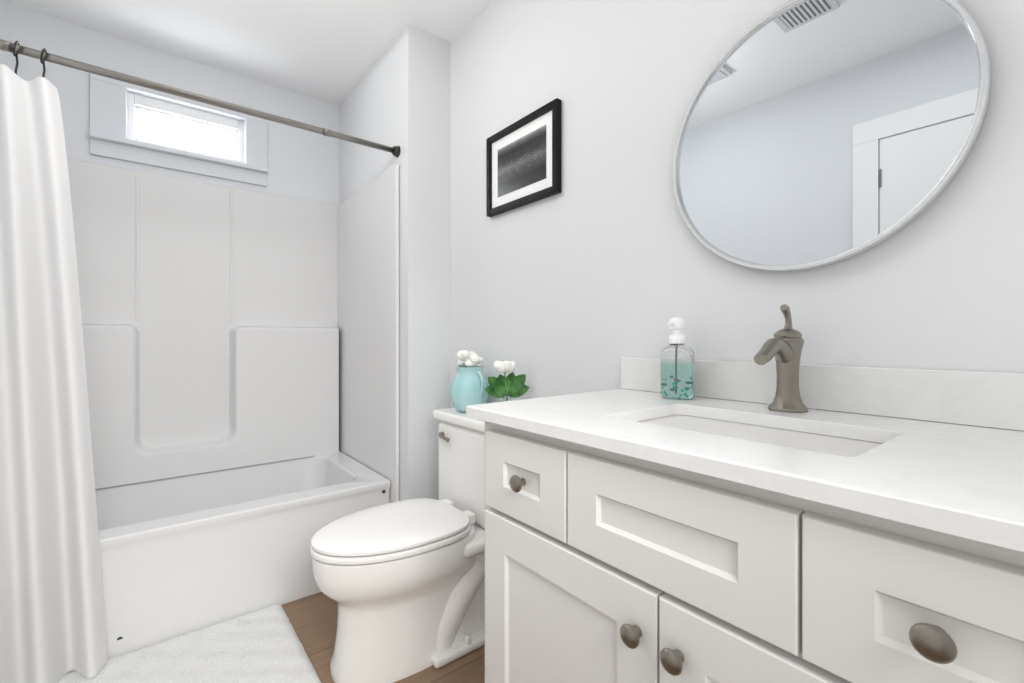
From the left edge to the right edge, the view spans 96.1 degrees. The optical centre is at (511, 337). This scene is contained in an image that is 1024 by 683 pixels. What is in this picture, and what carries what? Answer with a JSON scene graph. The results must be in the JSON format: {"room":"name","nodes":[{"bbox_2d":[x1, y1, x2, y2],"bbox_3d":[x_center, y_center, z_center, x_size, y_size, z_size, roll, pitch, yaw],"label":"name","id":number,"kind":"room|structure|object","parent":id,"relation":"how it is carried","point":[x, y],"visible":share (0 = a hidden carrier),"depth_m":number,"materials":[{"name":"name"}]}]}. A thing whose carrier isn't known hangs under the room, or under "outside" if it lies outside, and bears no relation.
{"room":"bathroom","nodes":[
{"label":"bathroom","id":0,"kind":"room"},
{"bbox_2d":[0,1,338,205],"bbox_3d":[-1.678,-0.165,2.320,1.546,2.450,0.120,0,0,-39],"label":"wall","id":1,"kind":"structure","parent":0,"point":[302,164],"depth_m":2.26,"materials":[{"name":"white paint"}]},
{"bbox_2d":[89,73,267,186],"bbox_3d":[-1.626,-1.015,2.298,0.710,0.380,0.120,0,0,-39],"label":"window","id":2,"kind":"structure","parent":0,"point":[125,125],"depth_m":2.27,"materials":[{"name":"white plastic"}]},
{"bbox_2d":[0,0,493,105],"bbox_3d":[-0.512,-1.440,1.031,2.000,0.100,3.590,0,0,-39],"label":"ceiling","id":3,"kind":"structure","parent":0,"point":[321,50],"depth_m":2.06,"materials":[{"name":"white paint"}]},
{"bbox_2d":[282,592,484,682],"bbox_3d":[-0.512,1.110,1.031,2.000,0.100,3.590,0,0,-39],"label":"floor","id":4,"kind":"structure","parent":0,"point":[313,618],"depth_m":1.57,"materials":[{"name":"brown wood"}]},
{"bbox_2d":[57,604,320,682],"bbox_3d":[-1.064,1.046,1.321,0.860,0.028,0.592,0,0,-39],"label":"rug","id":5,"kind":"object","parent":4,"relation":"on","point":[259,646],"visible":0.97,"depth_m":1.48,"materials":[{"name":"white fabric"}]},
{"bbox_2d":[67,159,398,672],"bbox_3d":[-1.376,0.135,1.942,1.542,1.850,0.843,0,0,-39],"label":"bathtub","id":6,"kind":"object","parent":4,"relation":"on","point":[239,344],"visible":0.79,"depth_m":2.22,"materials":[{"name":"white plastic"}]},
{"bbox_2d":[310,408,484,682],"bbox_3d":[-0.320,0.677,1.612,0.727,0.765,0.456,0,0,-39],"label":"toilet","id":7,"kind":"object","parent":4,"relation":"on","point":[406,578],"visible":0.89,"depth_m":1.47,"materials":[{"name":"white ceramic"}]},
{"bbox_2d":[449,350,488,411],"bbox_3d":[-0.171,0.171,1.853,0.157,0.244,0.157,0,0,6],"label":"vase","id":8,"kind":"object","parent":7,"relation":"on","point":[467,388],"visible":0.97,"depth_m":1.80,"materials":[{"name":"ceramic"}]},
{"bbox_2d":[484,361,528,401],"bbox_3d":[-0.021,0.188,1.662,0.144,0.210,0.086,0,0,25],"label":"plant","id":9,"kind":"object","parent":7,"relation":"on","point":[511,386],"visible":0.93,"depth_m":1.67,"materials":[{"name":"green plant"}]},
{"bbox_2d":[466,357,1023,682],"bbox_3d":[0.412,0.558,0.821,0.576,1.003,0.959,0,0,-39],"label":"vanity","id":10,"kind":"object","parent":4,"relation":"on","point":[874,532],"visible":1,"depth_m":0.63,"materials":[{"name":"white paint"}]},
{"bbox_2d":[660,317,693,399],"bbox_3d":[0.411,0.049,1.147,0.069,0.201,0.084,0,0,-39],"label":"soap dispenser","id":11,"kind":"object","parent":10,"relation":"on","point":[676,359],"visible":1,"depth_m":1.12,"materials":[{"name":"glass"}]},
{"bbox_2d":[754,304,807,411],"bbox_3d":[0.536,0.040,0.927,0.168,0.219,0.072,0,0,-39],"label":"faucet","id":12,"kind":"object","parent":10,"relation":"on","point":[787,343],"visible":1,"depth_m":0.94,"materials":[{"name":"silver metal"}]},
{"bbox_2d":[339,23,449,500],"bbox_3d":[-0.654,-0.165,2.544,0.334,2.450,1.047,0,0,-39],"label":"wall","id":13,"kind":"structure","parent":0,"point":[403,100],"depth_m":2.10,"materials":[{"name":"white paint"}]},
{"bbox_2d":[0,39,399,682],"bbox_3d":[-1.124,0.074,1.626,1.543,1.911,0.192,0,0,-44],"label":"shower curtain","id":14,"kind":"object","parent":13,"relation":"attached to","point":[52,618],"visible":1,"depth_m":1.38,"materials":[{"name":"white fabric"}]},
{"bbox_2d":[486,98,560,216],"bbox_3d":[0.032,-0.660,1.738,0.024,0.320,0.416,0,0,-39],"label":"picture frame","id":15,"kind":"object","parent":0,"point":[549,115],"visible":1,"depth_m":1.69,"materials":[{"name":"black wood"}]},
{"bbox_2d":[498,125,545,196],"bbox_3d":[0.032,-0.660,1.737,0.001,0.190,0.286,0,0,-39],"label":"picture","id":16,"kind":"object","parent":15,"relation":"in","point":[522,162],"depth_m":1.73},
{"bbox_2d":[450,0,1023,407],"bbox_3d":[0.549,-0.165,1.208,0.120,2.450,2.543,0,0,-39],"label":"wall","id":17,"kind":"structure","parent":0,"point":[578,280],"depth_m":1.31,"materials":[{"name":"white paint"}]},
{"bbox_2d":[673,0,990,271],"bbox_3d":[0.619,-0.440,0.999,0.030,0.586,0.586,0,0,-39],"label":"round mirror","id":18,"kind":"object","parent":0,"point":[826,128],"visible":1,"depth_m":0.95,"materials":[{"name":"white mirror"}]}
]}

